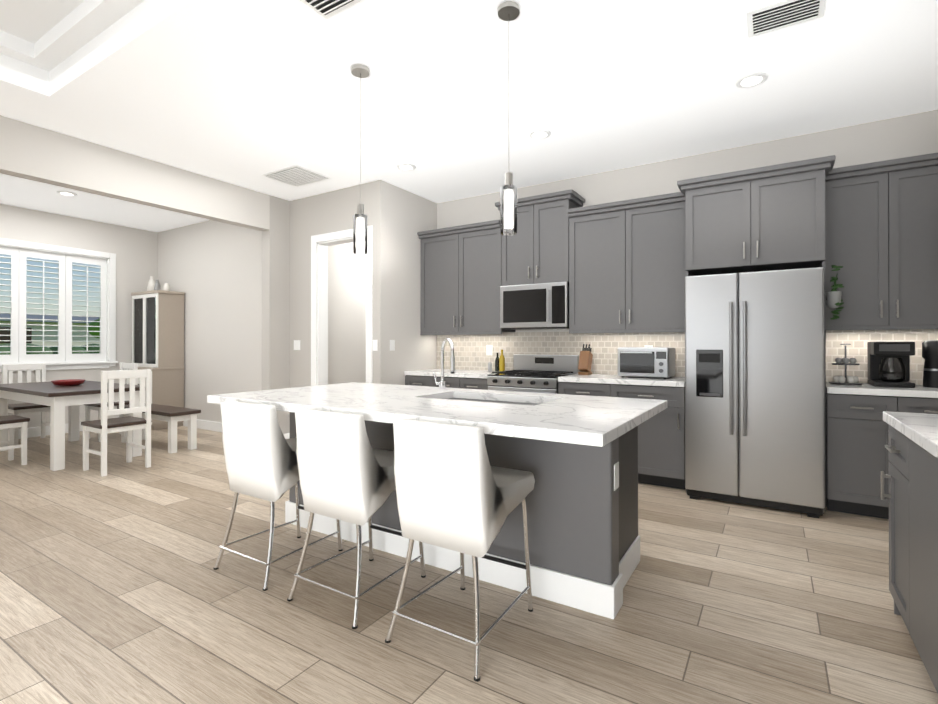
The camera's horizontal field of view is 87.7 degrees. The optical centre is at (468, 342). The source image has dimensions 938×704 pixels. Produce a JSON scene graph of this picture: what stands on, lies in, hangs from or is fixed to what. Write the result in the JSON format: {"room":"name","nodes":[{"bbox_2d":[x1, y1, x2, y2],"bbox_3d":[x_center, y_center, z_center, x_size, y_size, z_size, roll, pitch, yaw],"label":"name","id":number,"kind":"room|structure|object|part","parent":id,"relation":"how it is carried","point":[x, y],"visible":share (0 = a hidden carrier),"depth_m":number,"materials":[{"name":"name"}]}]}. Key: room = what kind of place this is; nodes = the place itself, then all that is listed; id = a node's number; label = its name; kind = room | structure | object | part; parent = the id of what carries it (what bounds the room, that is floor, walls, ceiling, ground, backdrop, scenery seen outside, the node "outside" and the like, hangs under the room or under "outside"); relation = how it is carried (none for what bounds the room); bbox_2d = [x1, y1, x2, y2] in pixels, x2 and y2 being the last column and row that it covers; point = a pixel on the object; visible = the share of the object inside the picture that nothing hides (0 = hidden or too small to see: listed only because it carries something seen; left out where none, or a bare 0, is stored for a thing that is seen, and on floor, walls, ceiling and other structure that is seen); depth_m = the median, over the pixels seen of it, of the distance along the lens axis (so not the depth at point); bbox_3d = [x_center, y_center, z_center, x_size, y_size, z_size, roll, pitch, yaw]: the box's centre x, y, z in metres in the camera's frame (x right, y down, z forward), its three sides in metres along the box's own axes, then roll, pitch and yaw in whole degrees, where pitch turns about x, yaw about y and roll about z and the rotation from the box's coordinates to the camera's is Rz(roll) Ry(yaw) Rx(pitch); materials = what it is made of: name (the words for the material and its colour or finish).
{"room":"dining room and kitchen","nodes":[
{"label":"dining room and kitchen","id":0,"kind":"room"},
{"bbox_2d":[0,203,157,428],"bbox_3d":[-6.192,-0.255,5.962,0.150,3.020,4.400,0,0,32],"label":"wall","id":1,"kind":"structure","parent":0,"point":[135,250],"depth_m":7.09,"materials":[{"name":"beige paint"}]},
{"bbox_2d":[18,422,82,438],"bbox_3d":[-6.122,1.190,5.912,0.016,0.130,4.400,0,0,32],"label":"baseboard","id":2,"kind":"structure","parent":1,"relation":"attached to","point":[33,431],"depth_m":6.49,"materials":[{"name":"white wood"}]},
{"bbox_2d":[0,238,117,371],"bbox_3d":[-5.893,-0.473,6.395,0.200,1.700,2.210,0,0,32],"label":"window","id":3,"kind":"structure","parent":1,"relation":"in","point":[110,361],"depth_m":7.07,"materials":[{"name":"white wood"}]},
{"bbox_2d":[0,246,106,362],"bbox_3d":[-5.898,-0.483,6.398,0.073,1.490,1.976,0,0,32],"label":"blind","id":4,"kind":"object","parent":3,"relation":"attached to","point":[17,318],"visible":1,"depth_m":6.71,"materials":[{"name":"white wood"}]},
{"bbox_2d":[0,115,269,230],"bbox_3d":[-3.470,-1.561,4.247,0.150,0.420,3.860,0,0,32],"label":"header beam","id":5,"kind":"structure","parent":0,"point":[31,152],"depth_m":4.52,"materials":[{"name":"beige paint"}]},
{"bbox_2d":[158,183,366,422],"bbox_3d":[-3.071,-0.252,6.697,4.670,3.020,0.150,0,0,32],"label":"wall","id":6,"kind":"structure","parent":0,"point":[212,269],"depth_m":6.71,"materials":[{"name":"beige paint"}]},
{"bbox_2d":[183,419,221,431],"bbox_3d":[-3.655,1.194,6.956,3.040,0.130,0.020,0,0,32],"label":"baseboard","id":7,"kind":"structure","parent":6,"relation":"attached to","point":[201,424],"depth_m":7.00,"materials":[{"name":"white wood"}]},
{"bbox_2d":[294,340,299,349],"bbox_3d":[-2.116,0.035,6.008,0.120,0.120,0.005,0,0,32],"label":"switch plate","id":8,"kind":"object","parent":6,"relation":"attached to","point":[296,342],"depth_m":6.00,"materials":[{"name":"white plastic"}]},
{"bbox_2d":[311,182,372,385],"bbox_3d":[-1.434,-0.256,5.666,0.980,3.020,0.170,0,0,32],"label":"door frame","id":9,"kind":"structure","parent":6,"relation":"attached to","point":[319,310],"depth_m":5.82,"materials":[{"name":"white wood"}]},
{"bbox_2d":[262,195,289,433],"bbox_3d":[-2.373,-0.255,6.003,0.150,3.020,0.290,0,0,32],"label":"pillar","id":10,"kind":"structure","parent":0,"point":[276,306],"depth_m":5.93,"materials":[{"name":"beige paint"}]},
{"bbox_2d":[328,241,365,383],"bbox_3d":[-1.260,-0.251,7.071,0.150,3.020,2.400,0,0,32],"label":"wall","id":11,"kind":"structure","parent":0,"point":[346,314],"depth_m":6.38,"materials":[{"name":"beige paint"}]},
{"bbox_2d":[370,179,436,384],"bbox_3d":[-0.348,-0.253,6.415,0.150,3.020,2.550,0,0,32],"label":"wall","id":12,"kind":"structure","parent":0,"point":[400,218],"depth_m":5.55,"materials":[{"name":"beige paint"}]},
{"bbox_2d":[373,340,377,350],"bbox_3d":[-1.029,0.033,5.331,0.080,0.120,0.005,0,0,32],"label":"switch plate","id":13,"kind":"object","parent":12,"relation":"attached to","point":[375,345],"depth_m":5.32,"materials":[{"name":"white plastic"}]},
{"bbox_2d":[390,340,394,350],"bbox_3d":[-0.856,0.033,5.452,0.005,0.120,0.080,0,0,32],"label":"switch plate","id":14,"kind":"object","parent":12,"relation":"attached to","point":[392,342],"depth_m":5.45,"materials":[{"name":"white plastic"}]},
{"bbox_2d":[0,426,937,703],"bbox_3d":[-2.489,1.304,3.059,10.600,0.120,11.200,0,0,32],"label":"floor","id":15,"kind":"structure","parent":0,"point":[116,586],"depth_m":2.24,"materials":[{"name":"brown wood"}]},
{"bbox_2d":[0,415,29,464],"bbox_3d":[-4.800,0.761,4.931,0.440,0.980,0.450,0,0,32],"label":"dining chair","id":16,"kind":"object","parent":15,"relation":"on","point":[10,423],"visible":1,"depth_m":4.97,"materials":[{"name":"white paint"}]},
{"bbox_2d":[2,363,49,444],"bbox_3d":[-5.527,0.766,6.156,0.450,0.980,0.440,0,0,32],"label":"chair","id":17,"kind":"object","parent":15,"relation":"on","point":[16,409],"visible":0.48,"depth_m":6.16,"materials":[{"name":"white paint"}]},
{"bbox_2d":[0,380,141,470],"bbox_3d":[-4.540,0.871,5.517,1.820,0.765,0.900,0,0,32],"label":"dining table","id":18,"kind":"object","parent":15,"relation":"on","point":[58,399],"visible":0.69,"depth_m":5.10,"materials":[{"name":"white wood"}]},
{"bbox_2d":[51,379,84,385],"bbox_3d":[-4.506,0.458,5.498,0.300,0.060,0.295,0,0,32],"label":"centrepiece","id":19,"kind":"object","parent":18,"relation":"on","point":[70,382],"visible":1,"depth_m":5.42,"materials":[{"name":"red ceramic"}]},
{"bbox_2d":[84,362,137,441],"bbox_3d":[-4.701,0.767,6.413,0.440,0.980,0.450,0,0,32],"label":"dining chair","id":20,"kind":"object","parent":15,"relation":"on","point":[123,366],"visible":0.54,"depth_m":6.35,"materials":[{"name":"white paint"}]},
{"bbox_2d":[81,369,151,476],"bbox_3d":[-3.486,0.761,4.837,0.450,0.980,0.440,0,0,32],"label":"chair","id":21,"kind":"object","parent":15,"relation":"on","point":[104,426],"visible":0.98,"depth_m":4.75,"materials":[{"name":"white paint"}]},
{"bbox_2d":[128,290,184,429],"bbox_3d":[-4.728,0.255,7.326,0.790,2.010,0.495,0,0,32],"label":"hutch","id":22,"kind":"object","parent":15,"relation":"on","point":[158,333],"visible":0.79,"depth_m":7.17,"materials":[{"name":"beige wood"}]},
{"bbox_2d":[147,276,153,290],"bbox_3d":[-4.859,-0.880,7.490,0.130,0.260,0.127,0,0,32],"label":"vase","id":23,"kind":"object","parent":22,"relation":"on","point":[149,288],"depth_m":7.44,"materials":[{"name":"ceramic"}]},
{"bbox_2d":[152,279,160,289],"bbox_3d":[-4.700,-0.846,7.367,0.090,0.190,0.088,0,0,32],"label":"vase","id":24,"kind":"object","parent":22,"relation":"on","point":[153,284],"depth_m":7.35,"materials":[{"name":"ceramic"}]},
{"bbox_2d":[163,283,170,290],"bbox_3d":[-4.516,-0.816,7.300,0.100,0.130,0.097,0,0,32],"label":"vase","id":25,"kind":"object","parent":22,"relation":"on","point":[166,287],"depth_m":7.27,"materials":[{"name":"ceramic"}]},
{"bbox_2d":[117,404,200,453],"bbox_3d":[-3.780,1.025,5.933,1.270,0.460,0.350,0,0,32],"label":"bench","id":26,"kind":"object","parent":15,"relation":"on","point":[172,416],"visible":0.62,"depth_m":5.68,"materials":[{"name":"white wood"}]},
{"bbox_2d":[213,401,342,590],"bbox_3d":[-1.065,0.787,2.794,0.456,0.918,0.558,0,0,32],"label":"stool","id":27,"kind":"object","parent":15,"relation":"on","point":[260,454],"visible":0.83,"depth_m":2.58,"materials":[{"name":"white leather"}]},
{"bbox_2d":[287,409,425,628],"bbox_3d":[-0.539,0.786,2.466,0.456,0.918,0.558,0,0,32],"label":"stool","id":28,"kind":"object","parent":15,"relation":"on","point":[346,471],"visible":0.92,"depth_m":2.26,"materials":[{"name":"white leather"}]},
{"bbox_2d":[405,375,488,389],"bbox_3d":[-0.112,0.817,5.600,1.103,0.874,0.671,0,0,32],"label":"base cabinet","id":29,"kind":"object","parent":15,"relation":"on","point":[459,382],"visible":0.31,"depth_m":5.30,"materials":[{"name":"grey wood"}]},
{"bbox_2d":[385,419,534,681],"bbox_3d":[-0.013,0.785,2.138,0.456,0.918,0.558,0,0,32],"label":"stool","id":30,"kind":"object","parent":15,"relation":"on","point":[456,491],"visible":1,"depth_m":1.94,"materials":[{"name":"white leather"}]},
{"bbox_2d":[285,414,639,618],"bbox_3d":[-0.119,0.807,3.092,2.262,0.875,0.730,0,0,32],"label":"kitchen island","id":31,"kind":"object","parent":15,"relation":"on","point":[576,456],"depth_m":2.38,"materials":[{"name":"grey wood"}]},
{"bbox_2d":[207,382,666,449],"bbox_3d":[-0.245,0.346,2.854,2.430,0.045,1.220,0,0,32],"label":"island countertop","id":32,"kind":"structure","parent":31,"relation":"on","point":[572,420],"depth_m":2.41,"materials":[{"name":"white stone"}]},
{"bbox_2d":[433,338,454,388],"bbox_3d":[-0.173,0.147,3.377,0.242,0.355,0.130,0,0,32],"label":"faucet","id":33,"kind":"object","parent":32,"relation":"on","point":[442,383],"visible":1,"depth_m":3.41,"materials":[{"name":"silver metal"}]},
{"bbox_2d":[451,394,534,405],"bbox_3d":[0.114,0.470,2.872,0.804,0.227,0.454,0,0,32],"label":"sink","id":34,"kind":"object","parent":32,"relation":"in","point":[452,395],"depth_m":3.06,"materials":[{"name":"silver metal"}]},
{"bbox_2d":[487,354,578,393],"bbox_3d":[0.662,0.694,5.074,0.756,1.115,0.704,0,0,32],"label":"range","id":35,"kind":"object","parent":15,"relation":"on","point":[536,373],"visible":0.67,"depth_m":5.00,"materials":[{"name":"silver metal"}]},
{"bbox_2d":[558,382,685,489],"bbox_3d":[1.480,0.813,4.608,1.112,0.874,0.671,0,0,32],"label":"base cabinet","id":36,"kind":"object","parent":15,"relation":"on","point":[661,448],"visible":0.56,"depth_m":4.19,"materials":[{"name":"grey wood"}]},
{"bbox_2d":[404,369,937,397],"bbox_3d":[1.431,0.353,4.654,4.724,0.045,0.647,0,0,32],"label":"countertop","id":37,"kind":"structure","parent":36,"relation":"on","point":[916,391],"depth_m":4.23,"materials":[{"name":"white stone"}]},
{"bbox_2d":[488,350,504,371],"bbox_3d":[0.320,0.208,5.540,0.196,0.250,0.122,0,0,32],"label":"oil bottles","id":38,"kind":"object","parent":37,"relation":"on","point":[500,364],"visible":0.98,"depth_m":5.50,"materials":[{"name":"yellow glass"}]},
{"bbox_2d":[578,344,592,374],"bbox_3d":[1.191,0.175,4.999,0.100,0.312,0.182,0,0,32],"label":"knife block","id":39,"kind":"object","parent":37,"relation":"on","point":[585,362],"visible":1,"depth_m":4.96,"materials":[{"name":"brown wood"}]},
{"bbox_2d":[618,347,674,378],"bbox_3d":[1.650,0.189,4.553,0.450,0.280,0.393,0,0,32],"label":"toaster oven","id":40,"kind":"object","parent":37,"relation":"on","point":[646,361],"visible":1,"depth_m":4.42,"materials":[{"name":"silver metal"}]},
{"bbox_2d":[830,344,861,384],"bbox_3d":[2.935,0.169,3.808,0.200,0.314,0.200,0,0,32],"label":"tiered stand","id":41,"kind":"object","parent":37,"relation":"on","point":[845,380],"visible":1,"depth_m":3.77,"materials":[{"name":"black metal"}]},
{"bbox_2d":[867,342,914,387],"bbox_3d":[3.154,0.161,3.658,0.230,0.330,0.303,0,0,32],"label":"coffee maker","id":42,"kind":"object","parent":37,"relation":"on","point":[888,364],"visible":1,"depth_m":3.59,"materials":[{"name":"black plastic"}]},
{"bbox_2d":[922,340,937,387],"bbox_3d":[3.377,0.155,3.533,0.150,0.340,0.148,0,0,32],"label":"coffee grinder","id":43,"kind":"object","parent":37,"relation":"on","point":[930,357],"visible":1,"depth_m":3.51,"materials":[{"name":"black plastic"}]},
{"bbox_2d":[685,261,825,517],"bbox_3d":[2.314,0.325,3.970,0.928,1.846,0.874,0,0,32],"label":"refrigerator","id":44,"kind":"object","parent":15,"relation":"on","point":[754,388],"depth_m":3.63,"materials":[{"name":"silver metal"}]},
{"bbox_3d":[2.775,0.324,3.852,0.020,1.846,0.587,0,0,32],"label":"fridge side panel","id":45,"kind":"part","parent":44,"relation":"part of","materials":[{"name":"silver metal"}]},
{"bbox_2d":[826,265,843,319],"bbox_3d":[2.724,-0.377,3.640,0.117,0.420,0.138,0,0,32],"label":"hanging plant","id":46,"kind":"object","parent":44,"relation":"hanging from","point":[833,298],"visible":1,"depth_m":3.61,"materials":[{"name":"green plant"}]},
{"bbox_2d":[826,393,937,518],"bbox_3d":[3.096,0.809,3.601,0.785,0.874,0.671,0,0,32],"label":"base cabinet","id":47,"kind":"object","parent":15,"relation":"on","point":[857,457],"visible":0.6,"depth_m":3.46,"materials":[{"name":"grey wood"}]},
{"bbox_2d":[881,424,937,693],"bbox_3d":[1.449,0.799,0.878,0.701,0.874,2.858,0,0,32],"label":"base cabinet","id":48,"kind":"object","parent":15,"relation":"on","point":[912,495],"visible":0.94,"depth_m":1.82,"materials":[{"name":"grey wood"}]},
{"bbox_2d":[883,411,937,457],"bbox_3d":[1.461,0.339,0.881,0.682,0.045,2.875,0,0,32],"label":"countertop","id":49,"kind":"structure","parent":48,"relation":"on","point":[920,429],"depth_m":1.90,"materials":[{"name":"white stone"}]},
{"bbox_2d":[0,0,937,231],"bbox_3d":[-2.489,-1.966,3.071,10.600,0.380,11.200,0,0,32],"label":"ceiling","id":50,"kind":"structure","parent":0,"point":[246,93],"depth_m":3.38,"materials":[{"name":"white paint"}]},
{"bbox_2d":[56,191,76,195],"bbox_3d":[-4.759,-1.758,5.781,0.190,0.013,0.190,0,0,32],"label":"recessed light","id":51,"kind":"object","parent":50,"relation":"in","point":[66,193],"visible":1,"depth_m":5.75,"materials":[{"name":"white plastic"}]},
{"bbox_2d":[261,165,330,186],"bbox_3d":[-1.839,-1.760,5.211,0.560,0.013,0.460,0,0,32],"label":"ceiling vent","id":52,"kind":"object","parent":50,"relation":"in","point":[296,176],"visible":1,"depth_m":5.17,"materials":[{"name":"white metal"}]},
{"bbox_2d":[299,0,362,18],"bbox_3d":[-0.691,-1.766,2.457,0.400,0.022,0.280,0,0,32],"label":"ceiling vent","id":53,"kind":"object","parent":50,"relation":"in","point":[325,9],"visible":1,"depth_m":2.56,"materials":[{"name":"white metal"}]},
{"bbox_2d":[351,64,369,254],"bbox_3d":[-0.705,-1.175,3.171,0.120,1.199,0.120,0,0,32],"label":"pendant light","id":54,"kind":"object","parent":50,"relation":"hanging from","point":[360,71],"visible":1,"depth_m":3.16,"materials":[{"name":"white glass"}]},
{"bbox_2d":[397,163,415,170],"bbox_3d":[-0.631,-1.762,4.918,0.190,0.013,0.190,0,0,32],"label":"recessed light","id":55,"kind":"object","parent":50,"relation":"in","point":[406,166],"visible":0.98,"depth_m":4.89,"materials":[{"name":"white plastic"}]},
{"bbox_2d":[497,1,519,234],"bbox_3d":[0.212,-1.177,2.599,0.120,1.199,0.120,0,0,32],"label":"pendant light","id":56,"kind":"object","parent":50,"relation":"hanging from","point":[508,11],"visible":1,"depth_m":2.59,"materials":[{"name":"white glass"}]},
{"bbox_2d":[528,129,550,138],"bbox_3d":[0.600,-1.765,4.151,0.190,0.013,0.190,0,0,32],"label":"recessed light","id":57,"kind":"object","parent":50,"relation":"in","point":[539,134],"visible":0.98,"depth_m":4.13,"materials":[{"name":"white plastic"}]},
{"bbox_2d":[735,72,767,87],"bbox_3d":[1.908,-1.768,3.300,0.190,0.013,0.190,0,0,32],"label":"recessed light","id":58,"kind":"object","parent":50,"relation":"in","point":[753,79],"visible":1,"depth_m":3.29,"materials":[{"name":"white plastic"}]},
{"bbox_2d":[746,0,826,38],"bbox_3d":[1.712,-1.765,2.645,0.360,0.022,0.260,0,0,32],"label":"ceiling vent","id":59,"kind":"object","parent":50,"relation":"in","point":[775,17],"visible":1,"depth_m":2.64,"materials":[{"name":"white metal"}]},
{"bbox_2d":[437,109,937,374],"bbox_3d":[1.707,-0.259,4.958,4.880,3.020,0.150,0,0,32],"label":"wall","id":60,"kind":"structure","parent":0,"point":[911,135],"depth_m":4.46,"materials":[{"name":"beige paint"}]},
{"bbox_2d":[417,220,515,334],"bbox_3d":[-0.065,-0.703,5.734,1.158,1.235,0.402,0,0,32],"label":"upper cabinet","id":61,"kind":"object","parent":60,"relation":"attached to","point":[461,274],"visible":0.75,"depth_m":5.57,"materials":[{"name":"grey wood"}]},
{"bbox_2d":[495,189,584,285],"bbox_3d":[0.753,-1.060,5.226,0.874,0.905,0.402,0,0,32],"label":"upper cabinet","id":62,"kind":"object","parent":60,"relation":"attached to","point":[535,249],"visible":0.85,"depth_m":5.07,"materials":[{"name":"grey wood"}]},
{"bbox_2d":[500,282,568,329],"bbox_3d":[0.741,-0.373,5.205,0.756,0.461,0.437,0,0,32],"label":"over-the-range microwave","id":63,"kind":"object","parent":62,"relation":"attached to","point":[535,306],"visible":0.98,"depth_m":5.05,"materials":[{"name":"silver metal"}]},
{"bbox_2d":[567,192,685,332],"bbox_3d":[1.551,-0.707,4.728,1.112,1.235,0.402,0,0,32],"label":"upper cabinet","id":64,"kind":"object","parent":60,"relation":"attached to","point":[627,266],"visible":0.85,"depth_m":4.58,"materials":[{"name":"grey wood"}]},
{"bbox_2d":[437,329,937,384],"bbox_3d":[1.597,0.108,4.923,4.724,0.445,0.017,0,0,32],"label":"backsplash","id":65,"kind":"structure","parent":60,"relation":"attached to","point":[477,352],"depth_m":5.01,"materials":[{"name":"tile"}]},
{"bbox_2d":[677,155,835,275],"bbox_3d":[2.360,-0.974,4.072,1.062,0.745,0.662,0,0,32],"label":"upper cabinet","id":66,"kind":"object","parent":60,"relation":"attached to","point":[769,218],"visible":0.98,"depth_m":3.82,"materials":[{"name":"grey wood"}]},
{"bbox_2d":[825,153,937,329],"bbox_3d":[3.167,-0.711,3.721,0.785,1.235,0.402,0,0,32],"label":"upper cabinet","id":67,"kind":"object","parent":60,"relation":"attached to","point":[881,232],"visible":0.81,"depth_m":3.61,"materials":[{"name":"grey wood"}]},
{"label":"outside","id":68,"kind":"structure","parent":0,"visible":0},
{"bbox_3d":[-36.226,1.628,25.375,71.330,0.100,85.000,0,0,32],"label":"lawn","id":69,"kind":"structure","parent":68,"visible":0},
{"bbox_2d":[0,344,99,354],"bbox_3d":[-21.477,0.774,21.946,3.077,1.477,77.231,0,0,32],"label":"bush","id":70,"kind":"object","parent":69,"relation":"on","point":[94,349],"depth_m":23.32,"materials":[{"name":"green plant"}]},
{"bbox_2d":[0,312,99,347],"bbox_3d":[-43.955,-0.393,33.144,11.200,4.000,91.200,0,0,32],"label":"neighbouring house","id":71,"kind":"structure","parent":69,"relation":"on","point":[28,327],"depth_m":39.57,"materials":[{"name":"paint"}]},
{"bbox_2d":[88,317,99,337],"bbox_3d":[-13.208,0.018,18.214,1.180,3.065,1.520,0,0,32],"label":"tree","id":72,"kind":"object","parent":69,"relation":"on","point":[94,328],"visible":0.15,"depth_m":17.68,"materials":[{"name":"green plant"}]}
]}

